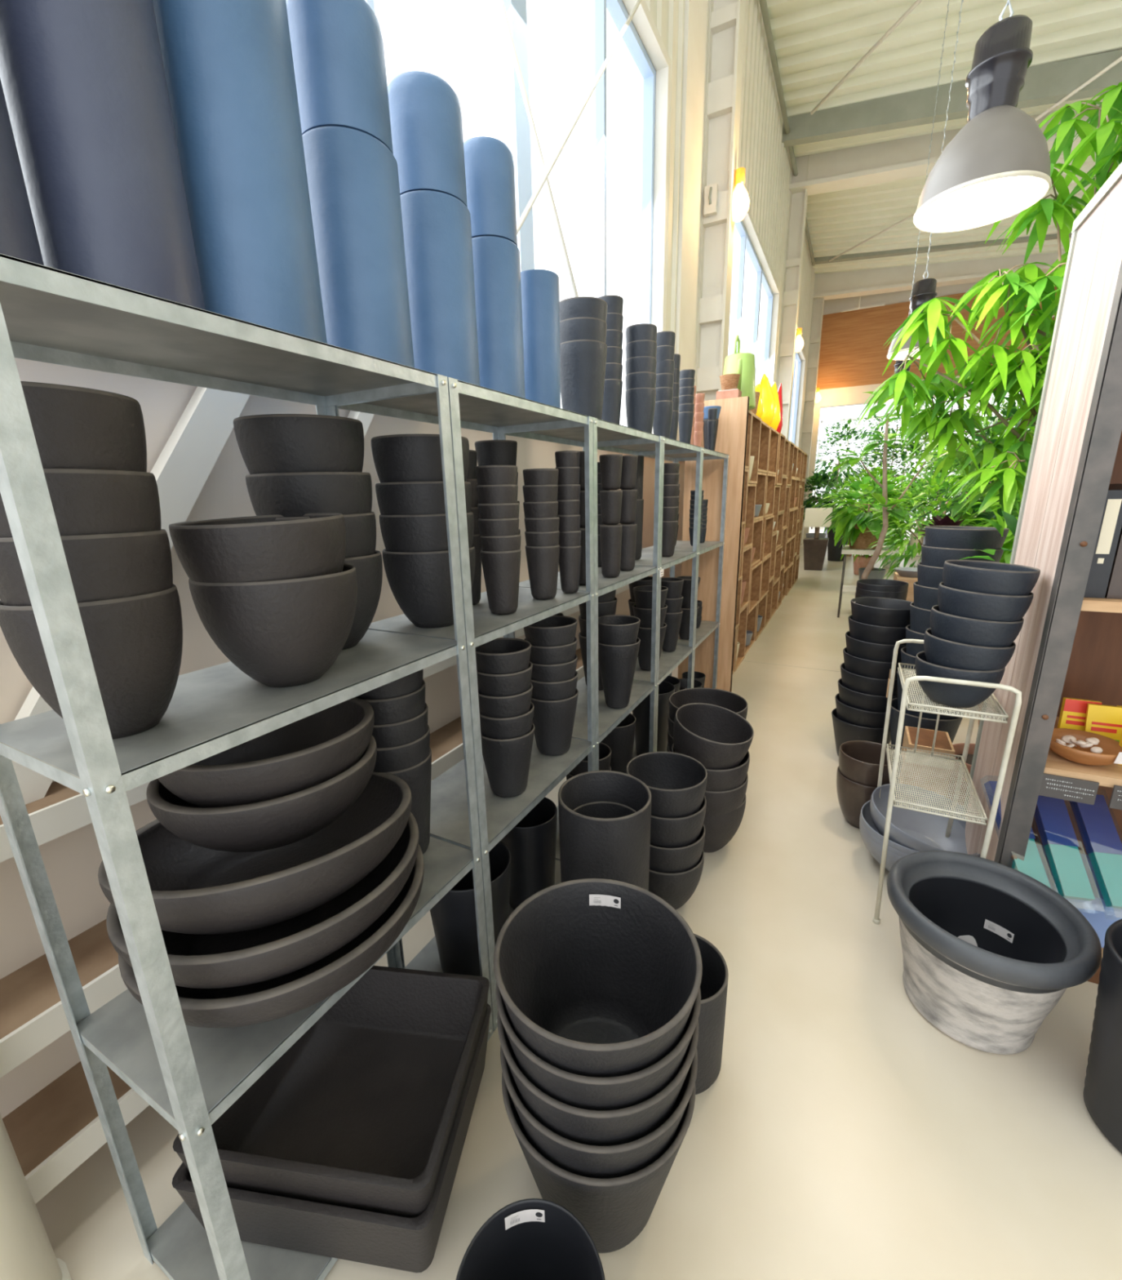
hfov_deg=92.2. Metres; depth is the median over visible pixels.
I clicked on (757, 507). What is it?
flower pot
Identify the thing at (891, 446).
leafy plant
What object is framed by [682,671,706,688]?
planter
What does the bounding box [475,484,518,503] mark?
planter
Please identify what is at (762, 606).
wooden crate
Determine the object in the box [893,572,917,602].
wooden stool
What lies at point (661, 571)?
tag
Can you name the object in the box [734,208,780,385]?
window
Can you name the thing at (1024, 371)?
plant
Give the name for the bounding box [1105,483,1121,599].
box file
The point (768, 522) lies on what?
wooden crate
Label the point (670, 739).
bowl planter
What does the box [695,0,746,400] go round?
column
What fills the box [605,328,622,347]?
planter
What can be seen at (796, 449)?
wooden crate
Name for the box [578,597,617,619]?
planter
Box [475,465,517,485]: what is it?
planter
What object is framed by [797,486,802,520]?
wooden crate
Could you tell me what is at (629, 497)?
planter
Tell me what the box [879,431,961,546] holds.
leafy plant
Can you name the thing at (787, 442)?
wooden crate
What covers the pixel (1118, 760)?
paper card
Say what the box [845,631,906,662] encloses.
planter
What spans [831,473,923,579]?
leafy plant
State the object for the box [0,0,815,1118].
wall
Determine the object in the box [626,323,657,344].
planter
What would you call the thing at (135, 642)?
bowl planter
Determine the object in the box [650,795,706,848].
bowl planter
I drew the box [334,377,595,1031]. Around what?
rack
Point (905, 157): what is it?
beam
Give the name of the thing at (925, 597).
planter
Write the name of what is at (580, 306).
planter
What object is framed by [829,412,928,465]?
tree
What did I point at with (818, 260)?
beam
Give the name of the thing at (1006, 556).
leafy plant
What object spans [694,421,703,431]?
terracotta pot
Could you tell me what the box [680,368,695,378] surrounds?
planter
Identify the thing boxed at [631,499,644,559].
planter
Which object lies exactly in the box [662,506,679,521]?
planter
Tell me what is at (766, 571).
wooden crate
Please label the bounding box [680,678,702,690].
planter
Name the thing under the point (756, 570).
wooden crate
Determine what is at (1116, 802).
sign
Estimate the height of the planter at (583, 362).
0.338 m
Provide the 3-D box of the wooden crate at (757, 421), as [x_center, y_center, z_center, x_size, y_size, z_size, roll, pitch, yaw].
[1.759,-1.883,5.380,0.337,0.627,0.554,6,17,27]
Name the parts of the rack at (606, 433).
post, post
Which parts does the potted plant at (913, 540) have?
pot, stem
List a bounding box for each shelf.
[0,253,438,406]
[0,629,457,795]
[75,835,474,1130]
[146,1200,337,1279]
[337,380,588,433]
[368,586,590,647]
[404,859,561,972]
[430,733,591,851]
[505,418,660,447]
[519,565,657,596]
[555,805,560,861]
[572,675,654,742]
[597,437,701,455]
[632,736,668,758]
[633,644,693,684]
[635,550,696,569]
[642,540,723,555]
[644,448,728,461]
[676,620,719,648]
[677,395,749,692]
[842,585,857,594]
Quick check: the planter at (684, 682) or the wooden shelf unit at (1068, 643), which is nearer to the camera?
the wooden shelf unit at (1068, 643)
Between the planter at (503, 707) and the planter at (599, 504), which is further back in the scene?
the planter at (599, 504)
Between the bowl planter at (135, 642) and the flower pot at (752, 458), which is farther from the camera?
the flower pot at (752, 458)
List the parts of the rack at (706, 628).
post, post, post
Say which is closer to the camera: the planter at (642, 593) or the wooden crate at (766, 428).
the planter at (642, 593)
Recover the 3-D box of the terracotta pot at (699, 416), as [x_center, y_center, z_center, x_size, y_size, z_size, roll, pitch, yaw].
[1.038,-1.624,4.060,0.070,0.158,0.070,6,17,27]
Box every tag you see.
[660,568,663,577]
[886,669,891,697]
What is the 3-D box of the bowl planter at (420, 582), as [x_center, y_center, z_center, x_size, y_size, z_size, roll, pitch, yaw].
[-0.410,-0.171,1.720,0.283,0.243,0.283,-5,15,-13]
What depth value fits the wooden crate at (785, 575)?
9.64 m
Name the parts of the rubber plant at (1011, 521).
pot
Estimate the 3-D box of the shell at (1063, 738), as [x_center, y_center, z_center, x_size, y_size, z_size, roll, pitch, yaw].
[1.901,0.373,2.023,0.038,0.021,0.035,7,17,29]
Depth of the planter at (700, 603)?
4.41 m
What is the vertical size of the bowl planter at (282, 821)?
0.184 m
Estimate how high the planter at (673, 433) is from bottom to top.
0.238 m
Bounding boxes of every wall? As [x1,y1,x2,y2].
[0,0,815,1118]
[803,281,996,542]
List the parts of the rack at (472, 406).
post, post, post, post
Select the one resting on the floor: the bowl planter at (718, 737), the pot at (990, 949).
the pot at (990, 949)
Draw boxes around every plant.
[811,481,868,561]
[817,471,921,549]
[830,469,867,556]
[831,462,914,575]
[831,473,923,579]
[854,82,1121,726]
[856,430,955,568]
[862,466,994,579]
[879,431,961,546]
[893,440,970,567]
[896,444,982,544]
[901,492,950,547]
[903,417,1035,560]
[915,395,1015,500]
[917,515,973,562]
[940,393,1036,541]
[946,510,1019,804]
[956,395,1035,515]
[961,426,1035,563]
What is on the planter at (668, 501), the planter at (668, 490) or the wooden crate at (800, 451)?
the planter at (668, 490)
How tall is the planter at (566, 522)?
0.195 m
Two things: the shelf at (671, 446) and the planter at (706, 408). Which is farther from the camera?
the planter at (706, 408)
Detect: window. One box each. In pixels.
[365,0,671,434]
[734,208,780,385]
[788,335,806,447]
[811,406,1019,528]
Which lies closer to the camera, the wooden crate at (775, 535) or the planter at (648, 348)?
the planter at (648, 348)
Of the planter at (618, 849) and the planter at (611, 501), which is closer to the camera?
the planter at (618, 849)
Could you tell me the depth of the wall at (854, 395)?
17.57 m
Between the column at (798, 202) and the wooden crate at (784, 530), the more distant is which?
the column at (798, 202)
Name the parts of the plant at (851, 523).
pot, stem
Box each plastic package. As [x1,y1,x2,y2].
[984,780,1051,888]
[1034,795,1095,901]
[1070,794,1121,908]
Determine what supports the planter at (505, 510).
on the planter at (499, 526)
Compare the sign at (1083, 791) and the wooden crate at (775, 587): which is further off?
the wooden crate at (775, 587)
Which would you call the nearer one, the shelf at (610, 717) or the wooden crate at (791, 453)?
the shelf at (610, 717)
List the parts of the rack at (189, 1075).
post, post, post, post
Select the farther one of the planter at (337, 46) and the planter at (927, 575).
the planter at (927, 575)
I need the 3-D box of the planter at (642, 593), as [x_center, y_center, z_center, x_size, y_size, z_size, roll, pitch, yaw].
[0.556,-0.180,3.367,0.214,0.292,0.214,1,15,9]
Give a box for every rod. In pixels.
[497,0,578,297]
[516,0,642,234]
[810,0,922,115]
[829,213,915,262]
[1034,56,1121,121]
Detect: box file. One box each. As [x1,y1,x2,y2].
[1084,489,1121,598]
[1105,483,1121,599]
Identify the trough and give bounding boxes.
[172,1003,491,1272]
[173,965,489,1217]
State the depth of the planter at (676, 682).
3.98 m
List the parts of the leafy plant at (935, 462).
stem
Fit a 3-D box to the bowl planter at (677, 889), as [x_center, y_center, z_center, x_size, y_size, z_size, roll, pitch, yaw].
[0.469,1.065,2.456,0.343,0.270,0.343,-5,15,-14]
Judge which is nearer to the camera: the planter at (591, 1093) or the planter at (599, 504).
the planter at (591, 1093)
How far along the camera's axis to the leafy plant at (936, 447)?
9.74 m
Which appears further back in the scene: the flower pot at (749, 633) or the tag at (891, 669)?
the flower pot at (749, 633)
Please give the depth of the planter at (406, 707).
1.50 m
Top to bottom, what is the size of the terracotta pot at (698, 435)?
0.158 m
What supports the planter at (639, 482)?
on the planter at (640, 503)
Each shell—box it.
[1055,738,1066,744]
[1061,736,1070,743]
[1064,735,1076,741]
[1066,743,1075,747]
[1075,741,1085,746]
[1080,742,1093,748]
[1085,737,1098,744]
[1090,746,1103,753]
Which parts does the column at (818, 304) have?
batten plate, batten plate, batten plate, batten plate, batten plate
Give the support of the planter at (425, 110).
on the planter at (437, 225)
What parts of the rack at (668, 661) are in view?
post, post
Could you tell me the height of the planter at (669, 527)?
0.226 m
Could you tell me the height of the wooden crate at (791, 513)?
0.501 m
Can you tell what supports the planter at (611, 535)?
on the rack at (606, 433)
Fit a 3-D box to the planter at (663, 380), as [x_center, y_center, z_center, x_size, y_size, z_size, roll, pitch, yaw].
[0.630,-1.500,3.345,0.131,0.258,0.131,1,15,9]
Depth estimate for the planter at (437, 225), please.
1.48 m
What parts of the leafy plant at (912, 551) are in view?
stem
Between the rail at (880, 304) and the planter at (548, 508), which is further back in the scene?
the rail at (880, 304)
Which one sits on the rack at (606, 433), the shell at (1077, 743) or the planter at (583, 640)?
the planter at (583, 640)
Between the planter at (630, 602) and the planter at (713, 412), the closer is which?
the planter at (630, 602)
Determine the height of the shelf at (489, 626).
0.030 m
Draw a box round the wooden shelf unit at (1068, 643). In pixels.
[964,162,1121,984]
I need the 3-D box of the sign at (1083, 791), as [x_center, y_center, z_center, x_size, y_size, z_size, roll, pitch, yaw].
[1.800,0.528,1.915,0.150,0.085,0.009,6,17,27]
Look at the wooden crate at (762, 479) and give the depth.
6.31 m
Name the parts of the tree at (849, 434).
stem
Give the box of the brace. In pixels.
[11,386,374,804]
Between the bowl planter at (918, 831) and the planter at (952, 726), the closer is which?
the bowl planter at (918, 831)
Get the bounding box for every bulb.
[728,167,749,222]
[795,328,804,352]
[815,387,821,403]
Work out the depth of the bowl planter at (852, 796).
2.92 m
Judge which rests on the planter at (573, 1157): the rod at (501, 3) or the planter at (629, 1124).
the planter at (629, 1124)
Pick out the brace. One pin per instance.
(181, 470)
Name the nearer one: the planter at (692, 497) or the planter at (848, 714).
the planter at (848, 714)
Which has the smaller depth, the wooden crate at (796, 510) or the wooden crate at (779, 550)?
the wooden crate at (779, 550)
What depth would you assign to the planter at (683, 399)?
3.75 m
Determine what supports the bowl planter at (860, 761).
on the bowl planter at (852, 796)
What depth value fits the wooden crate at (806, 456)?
10.92 m
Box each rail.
[0,584,629,862]
[0,648,584,1077]
[2,1061,149,1204]
[841,296,884,312]
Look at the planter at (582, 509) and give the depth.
2.33 m
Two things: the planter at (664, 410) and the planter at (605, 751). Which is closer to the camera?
the planter at (605, 751)
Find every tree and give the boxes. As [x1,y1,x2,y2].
[803,469,842,537]
[814,418,871,537]
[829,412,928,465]
[830,391,959,579]
[844,437,907,504]
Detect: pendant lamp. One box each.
[885,0,949,403]
[887,0,964,359]
[913,0,1052,232]
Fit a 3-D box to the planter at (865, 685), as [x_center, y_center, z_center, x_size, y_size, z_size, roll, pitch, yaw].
[2.083,0.346,3.624,0.397,0.318,0.398,6,16,24]
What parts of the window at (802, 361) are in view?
frame, casing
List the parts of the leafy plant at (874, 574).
pot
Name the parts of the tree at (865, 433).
stem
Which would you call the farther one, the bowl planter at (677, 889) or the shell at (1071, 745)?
the bowl planter at (677, 889)
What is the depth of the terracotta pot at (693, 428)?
3.98 m
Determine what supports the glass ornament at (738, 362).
on the wooden crate
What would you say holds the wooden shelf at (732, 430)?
on the floor
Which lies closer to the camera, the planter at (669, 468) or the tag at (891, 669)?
the tag at (891, 669)
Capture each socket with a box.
[735,167,745,186]
[796,328,802,335]
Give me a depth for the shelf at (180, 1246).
1.31 m
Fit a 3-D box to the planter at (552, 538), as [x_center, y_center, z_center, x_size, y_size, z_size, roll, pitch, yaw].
[-0.071,-0.320,2.106,0.134,0.209,0.134,-3,15,-5]
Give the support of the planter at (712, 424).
on the rack at (706, 628)
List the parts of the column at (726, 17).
batten plate, batten plate, batten plate, batten plate, batten plate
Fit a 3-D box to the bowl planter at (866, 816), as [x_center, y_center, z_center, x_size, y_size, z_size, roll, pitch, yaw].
[1.725,0.979,2.613,0.498,0.200,0.498,-2,15,-3]
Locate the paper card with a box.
[1114,751,1121,764]
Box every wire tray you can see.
[886,743,987,825]
[897,662,1008,723]
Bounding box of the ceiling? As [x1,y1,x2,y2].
[766,0,1121,274]
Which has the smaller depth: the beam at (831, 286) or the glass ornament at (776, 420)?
the glass ornament at (776, 420)
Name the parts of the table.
leg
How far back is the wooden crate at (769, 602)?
7.82 m
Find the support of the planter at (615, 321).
on the planter at (614, 337)
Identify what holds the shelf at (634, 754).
attached to the rack at (668, 661)
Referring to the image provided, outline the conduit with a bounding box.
[759,0,815,266]
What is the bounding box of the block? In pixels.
[715,388,742,399]
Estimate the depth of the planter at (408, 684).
1.49 m
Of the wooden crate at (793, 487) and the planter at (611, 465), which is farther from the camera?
the wooden crate at (793, 487)
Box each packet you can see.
[1057,697,1102,730]
[1084,703,1121,742]
[1119,730,1121,764]
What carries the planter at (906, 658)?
on the planter at (926, 715)
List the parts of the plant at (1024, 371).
stem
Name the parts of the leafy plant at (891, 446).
pot, stem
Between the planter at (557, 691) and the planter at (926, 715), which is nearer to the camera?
the planter at (557, 691)
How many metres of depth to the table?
7.74 m
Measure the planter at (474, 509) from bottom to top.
0.263 m
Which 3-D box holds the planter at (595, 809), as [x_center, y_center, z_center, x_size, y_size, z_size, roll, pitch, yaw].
[0.170,0.976,2.102,0.298,0.600,0.298,6,17,27]
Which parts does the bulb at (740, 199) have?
glass bulb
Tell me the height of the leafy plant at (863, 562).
2.355 m
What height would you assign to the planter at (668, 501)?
0.226 m
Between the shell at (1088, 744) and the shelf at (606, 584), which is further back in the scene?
the shelf at (606, 584)
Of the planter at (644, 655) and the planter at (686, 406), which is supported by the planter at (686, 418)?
the planter at (686, 406)
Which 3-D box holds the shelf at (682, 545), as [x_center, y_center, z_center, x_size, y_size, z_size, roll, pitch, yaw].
[0.962,-0.728,4.237,0.439,0.030,0.867,6,17,27]
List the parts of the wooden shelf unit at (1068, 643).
corner post, panel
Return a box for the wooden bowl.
[1049,728,1121,765]
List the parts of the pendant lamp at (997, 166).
lamp shade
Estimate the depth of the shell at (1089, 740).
1.98 m
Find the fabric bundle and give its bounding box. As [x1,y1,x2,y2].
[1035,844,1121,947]
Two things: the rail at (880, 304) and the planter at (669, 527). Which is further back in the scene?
the rail at (880, 304)
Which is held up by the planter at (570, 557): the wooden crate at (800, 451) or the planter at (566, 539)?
the planter at (566, 539)
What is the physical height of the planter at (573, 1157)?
0.405 m
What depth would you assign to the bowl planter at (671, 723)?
3.14 m
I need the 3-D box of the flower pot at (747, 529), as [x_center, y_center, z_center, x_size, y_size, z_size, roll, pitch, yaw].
[1.849,-1.079,5.600,0.200,0.170,0.200,6,17,27]
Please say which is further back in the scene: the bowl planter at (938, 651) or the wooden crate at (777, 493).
the wooden crate at (777, 493)
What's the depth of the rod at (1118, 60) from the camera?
7.86 m
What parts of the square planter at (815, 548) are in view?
stem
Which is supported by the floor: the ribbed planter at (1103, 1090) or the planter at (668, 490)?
the ribbed planter at (1103, 1090)
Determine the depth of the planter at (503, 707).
1.88 m
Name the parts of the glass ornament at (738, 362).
handle, spout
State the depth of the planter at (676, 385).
3.53 m
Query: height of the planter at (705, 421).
0.258 m
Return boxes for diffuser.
[930,176,1034,206]
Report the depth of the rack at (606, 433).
2.76 m
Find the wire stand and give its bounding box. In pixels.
[872,639,1022,924]
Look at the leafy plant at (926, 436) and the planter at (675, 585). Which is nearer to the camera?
the planter at (675, 585)
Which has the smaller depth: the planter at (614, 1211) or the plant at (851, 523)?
the planter at (614, 1211)
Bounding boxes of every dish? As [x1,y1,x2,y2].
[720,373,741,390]
[893,567,917,577]
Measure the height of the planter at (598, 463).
0.183 m
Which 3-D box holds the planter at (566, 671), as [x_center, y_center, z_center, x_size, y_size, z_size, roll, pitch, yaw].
[-0.040,0.203,2.306,0.226,0.272,0.226,5,16,24]
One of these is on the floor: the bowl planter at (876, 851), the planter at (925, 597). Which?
the bowl planter at (876, 851)
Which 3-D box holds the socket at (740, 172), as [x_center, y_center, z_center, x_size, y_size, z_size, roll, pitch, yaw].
[1.915,-4.946,5.769,0.100,0.130,0.100,6,17,27]
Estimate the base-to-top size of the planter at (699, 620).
0.102 m
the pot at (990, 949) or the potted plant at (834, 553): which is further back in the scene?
the potted plant at (834, 553)
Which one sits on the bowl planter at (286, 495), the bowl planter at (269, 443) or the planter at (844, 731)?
the bowl planter at (269, 443)
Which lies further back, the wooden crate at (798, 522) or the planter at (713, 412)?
the wooden crate at (798, 522)
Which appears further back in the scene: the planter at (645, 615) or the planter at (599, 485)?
the planter at (645, 615)
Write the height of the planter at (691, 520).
0.143 m
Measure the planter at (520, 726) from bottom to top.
0.257 m
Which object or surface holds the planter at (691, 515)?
on the planter at (691, 520)
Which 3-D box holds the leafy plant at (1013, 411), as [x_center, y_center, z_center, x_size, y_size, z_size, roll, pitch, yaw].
[5.968,-1.706,7.100,1.758,3.000,1.687,10,18,36]
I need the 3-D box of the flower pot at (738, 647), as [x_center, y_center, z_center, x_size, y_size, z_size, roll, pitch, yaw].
[1.839,0.136,5.846,0.176,0.221,0.176,6,17,27]
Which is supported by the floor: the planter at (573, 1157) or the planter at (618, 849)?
the planter at (618, 849)
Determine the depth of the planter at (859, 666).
3.44 m
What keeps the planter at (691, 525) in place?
on the planter at (691, 529)
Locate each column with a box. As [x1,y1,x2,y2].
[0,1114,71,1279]
[675,0,707,440]
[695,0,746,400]
[777,155,809,439]
[800,297,824,545]
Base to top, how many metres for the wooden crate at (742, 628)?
0.627 m
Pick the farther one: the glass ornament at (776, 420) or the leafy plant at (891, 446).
the leafy plant at (891, 446)
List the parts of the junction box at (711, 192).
cord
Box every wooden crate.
[733,628,737,673]
[734,604,748,671]
[735,575,742,629]
[738,524,743,576]
[740,545,752,611]
[742,468,749,524]
[742,483,756,549]
[745,409,752,469]
[745,604,757,654]
[747,560,762,613]
[748,412,761,484]
[751,517,764,567]
[754,471,766,519]
[755,594,767,640]
[758,420,770,472]
[760,515,774,560]
[760,554,771,601]
[764,473,776,517]
[764,577,773,627]
[765,426,779,474]
[769,532,777,581]
[770,579,779,618]
[773,484,780,533]
[773,545,782,585]
[775,432,786,485]
[776,511,784,548]
[777,565,784,609]
[778,475,787,513]
[781,526,787,568]
[782,438,790,476]
[782,485,790,528]
[782,569,787,600]
[784,539,791,572]
[786,441,795,485]
[786,509,794,542]
[786,562,793,595]
[788,477,796,510]
[789,536,795,566]
[791,444,798,478]
[791,507,798,538]
[791,554,796,587]
[794,479,800,508]
[794,520,799,555]
[794,555,799,584]
[795,447,802,479]
[796,531,801,558]
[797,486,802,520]
[799,506,804,533]
[800,450,804,486]
[800,480,805,506]
[802,452,808,479]
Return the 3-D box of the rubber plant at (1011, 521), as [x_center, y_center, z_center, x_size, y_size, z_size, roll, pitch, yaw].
[2.286,0.203,2.770,0.663,1.695,0.579,6,17,27]
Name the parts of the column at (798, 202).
batten plate, batten plate, batten plate, batten plate, batten plate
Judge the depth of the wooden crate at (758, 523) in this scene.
6.45 m
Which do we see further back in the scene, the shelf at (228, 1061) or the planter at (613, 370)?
the planter at (613, 370)
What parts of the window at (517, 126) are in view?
casing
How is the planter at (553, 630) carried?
on the planter at (558, 655)
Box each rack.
[0,253,493,1279]
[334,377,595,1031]
[504,417,662,861]
[597,436,702,758]
[641,447,729,688]
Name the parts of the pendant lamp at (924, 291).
lamp shade, chain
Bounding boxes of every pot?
[690,426,694,444]
[693,431,703,447]
[694,412,704,422]
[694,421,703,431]
[695,393,705,403]
[695,402,704,413]
[736,641,740,661]
[741,580,746,604]
[744,527,750,544]
[746,630,753,645]
[749,456,755,480]
[750,391,759,414]
[751,546,755,561]
[755,504,762,516]
[756,614,762,631]
[765,502,769,514]
[887,850,1102,1054]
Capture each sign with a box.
[1039,773,1099,804]
[1108,784,1121,809]
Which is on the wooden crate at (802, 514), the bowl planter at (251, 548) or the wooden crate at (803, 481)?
the wooden crate at (803, 481)
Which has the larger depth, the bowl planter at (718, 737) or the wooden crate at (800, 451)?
the wooden crate at (800, 451)
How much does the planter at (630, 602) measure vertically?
0.272 m
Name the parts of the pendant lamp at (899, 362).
lamp shade, chain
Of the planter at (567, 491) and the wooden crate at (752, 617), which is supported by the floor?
the wooden crate at (752, 617)
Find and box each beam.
[782,49,1121,146]
[789,104,1121,195]
[811,231,1072,264]
[813,252,1066,300]
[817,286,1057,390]
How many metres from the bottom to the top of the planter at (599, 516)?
0.183 m
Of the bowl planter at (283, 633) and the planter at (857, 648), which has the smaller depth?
the bowl planter at (283, 633)
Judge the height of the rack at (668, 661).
2.102 m
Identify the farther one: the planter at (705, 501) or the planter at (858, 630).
the planter at (705, 501)
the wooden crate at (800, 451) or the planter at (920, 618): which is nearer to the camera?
the planter at (920, 618)
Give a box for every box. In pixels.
[703,182,718,217]
[804,507,833,527]
[898,725,955,796]
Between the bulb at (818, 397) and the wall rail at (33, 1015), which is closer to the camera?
the wall rail at (33, 1015)
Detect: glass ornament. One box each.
[723,334,755,409]
[755,382,764,417]
[760,373,775,425]
[769,382,780,430]
[776,382,782,433]
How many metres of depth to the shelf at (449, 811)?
2.01 m
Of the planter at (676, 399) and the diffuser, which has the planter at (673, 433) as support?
the planter at (676, 399)
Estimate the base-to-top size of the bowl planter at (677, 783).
0.272 m
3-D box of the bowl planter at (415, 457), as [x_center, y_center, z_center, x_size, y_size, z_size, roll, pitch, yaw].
[-0.416,-0.480,1.638,0.283,0.243,0.283,-9,17,-27]
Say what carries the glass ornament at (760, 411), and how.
on the wooden crate at (766, 428)
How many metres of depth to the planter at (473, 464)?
1.90 m
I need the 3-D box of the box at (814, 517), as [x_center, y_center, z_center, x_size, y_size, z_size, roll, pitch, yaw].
[6.006,-2.857,12.581,0.560,0.420,0.400,6,17,27]
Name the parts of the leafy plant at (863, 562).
pot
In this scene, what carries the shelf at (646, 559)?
attached to the rack at (668, 661)
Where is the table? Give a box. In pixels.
[837,545,921,617]
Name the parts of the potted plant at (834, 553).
pot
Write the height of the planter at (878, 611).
0.318 m
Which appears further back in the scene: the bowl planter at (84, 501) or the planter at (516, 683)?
the planter at (516, 683)
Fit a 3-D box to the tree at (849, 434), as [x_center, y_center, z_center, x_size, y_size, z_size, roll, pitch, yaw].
[10.575,-6.128,20.651,2.103,4.403,2.206,-6,16,-19]
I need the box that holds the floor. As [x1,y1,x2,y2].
[35,525,1121,1279]
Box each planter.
[0,0,205,310]
[0,78,44,265]
[0,468,160,537]
[0,528,173,606]
[0,583,182,738]
[20,381,146,471]
[97,773,412,934]
[106,812,419,988]
[118,844,424,1027]
[146,735,377,852]
[152,0,327,343]
[157,697,374,808]
[168,512,346,582]
[188,563,357,687]
[233,413,364,474]
[245,471,372,517]
[275,511,376,558]
[285,0,393,155]
[302,126,414,368]
[342,550,382,649]
[355,668,423,699]
[361,680,425,724]
[369,747,431,853]
[370,433,469,483]
[372,702,428,747]
[373,724,430,772]
[375,481,471,515]
[379,511,474,552]
[382,545,475,627]
[387,71,467,208]
[400,190,479,386]
[430,840,511,976]
[456,1198,605,1279]
[463,136,517,246]
[466,449,477,479]
[466,479,478,506]
[471,235,525,398]
[471,506,479,534]
[471,533,481,604]
[475,440,517,466]
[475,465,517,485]
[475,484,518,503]
[475,637,531,674]
[476,661,533,697]
[477,502,519,519]
[477,518,519,536]
[478,682,533,718]
[480,533,520,551]
[480,549,520,614]
[480,702,534,739]
[480,722,534,797]
[493,878,702,1077]
[495,982,701,1110]
[497,1010,698,1146]
[500,1044,697,1178]
[501,796,557,910]
[502,1071,695,1253]
[520,269,560,408]
[522,484,558,502]
[523,468,558,485]
[523,501,558,518]
[524,516,559,532]
[524,530,559,546]
[524,615,577,646]
[524,637,577,664]
[525,545,559,599]
[530,671,577,701]
[531,653,577,682]
[531,688,578,755]
[555,450,580,467]
[555,466,580,484]
[557,484,580,500]
[557,499,580,515]
[557,514,580,532]
[558,770,651,890]
[559,529,581,546]
[559,545,581,593]
[560,296,607,322]
[560,316,607,343]
[560,339,607,419]
[566,765,611,780]
[568,742,611,776]
[573,801,636,817]
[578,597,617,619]
[578,615,586,637]
[578,631,603,689]
[579,451,585,490]
[579,490,585,528]
[579,528,586,585]
[597,462,600,472]
[597,472,601,483]
[597,483,604,493]
[597,493,600,504]
[597,503,601,514]
[597,514,603,524]
[597,524,604,534]
[597,534,601,567]
[598,294,623,315]
[598,589,616,602]
[598,614,640,645]
[598,637,640,708]
[600,453,622,490]
[600,490,622,524]
[600,524,622,577]
[600,713,635,773]
[601,378,622,424]
[604,362,622,380]
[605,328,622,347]
[606,312,623,331]
[606,346,622,364]
[617,489,637,524]
[617,524,637,570]
[619,455,638,489]
[625,371,656,390]
[625,387,656,433]
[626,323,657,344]
[626,339,657,359]
[626,355,657,374]
[626,751,707,817]
[628,599,635,616]
[629,576,653,602]
[631,455,644,499]
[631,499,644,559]
[632,604,667,627]
[632,680,675,755]
[633,585,668,608]
[637,622,666,670]
[648,848,704,909]
[649,823,705,873]
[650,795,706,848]
[653,400,673,438]
[655,386,673,401]
[656,330,675,347]
[656,345,675,363]
[656,359,675,374]
[656,373,674,387]
[661,577,684,598]
[662,496,679,506]
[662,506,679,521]
[662,520,678,556]
[662,609,683,652]
[663,462,679,473]
[663,473,679,484]
[663,484,679,496]
[663,675,680,692]
[665,595,683,613]
[667,729,673,751]
[668,713,674,737]
[669,410,679,439]
[669,687,747,721]
[671,743,750,791]
[672,396,679,410]
[673,382,679,397]
[673,702,754,769]
[674,353,680,368]
[674,368,679,382]
[675,524,679,546]
[676,576,700,608]
[678,411,693,444]
[679,377,694,387]
[679,386,694,395]
[679,395,694,404]
[679,403,694,412]
[679,605,699,639]
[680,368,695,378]
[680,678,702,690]
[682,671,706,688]
[688,527,702,546]
[689,504,703,509]
[689,508,702,513]
[689,513,702,518]
[689,517,702,523]
[689,522,702,527]
[690,489,704,495]
[690,494,703,500]
[690,499,703,504]
[693,933,728,1094]
[696,616,702,628]
[697,600,702,607]
[700,527,706,542]
[702,499,708,504]
[702,507,707,511]
[703,405,721,419]
[703,418,719,450]
[703,794,746,852]
[705,773,748,815]
[707,419,716,450]
[708,408,717,420]
[804,527,829,570]
[831,707,891,756]
[835,693,890,728]
[836,766,899,828]
[838,678,897,712]
[839,740,902,786]
[840,662,897,696]
[843,647,901,679]
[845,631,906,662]
[848,614,906,644]
[850,596,913,627]
[855,592,906,599]
[856,586,908,598]
[857,578,909,591]
[859,813,908,857]
[859,822,902,871]
[861,800,977,854]
[870,783,980,857]
[889,697,964,754]
[897,670,963,719]
[901,646,916,677]
[906,624,924,656]
[910,602,931,634]
[913,581,938,609]
[915,650,1005,707]
[917,562,943,588]
[921,544,1004,567]
[924,628,1016,671]
[925,525,1009,549]
[930,604,1024,647]
[937,582,1034,622]
[942,560,1040,595]
[1084,919,1121,1153]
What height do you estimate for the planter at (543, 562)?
0.209 m
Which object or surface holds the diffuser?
attached to the pendant lamp at (997, 166)
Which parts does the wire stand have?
leg frame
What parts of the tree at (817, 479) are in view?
pot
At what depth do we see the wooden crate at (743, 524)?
5.30 m
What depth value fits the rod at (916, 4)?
7.78 m

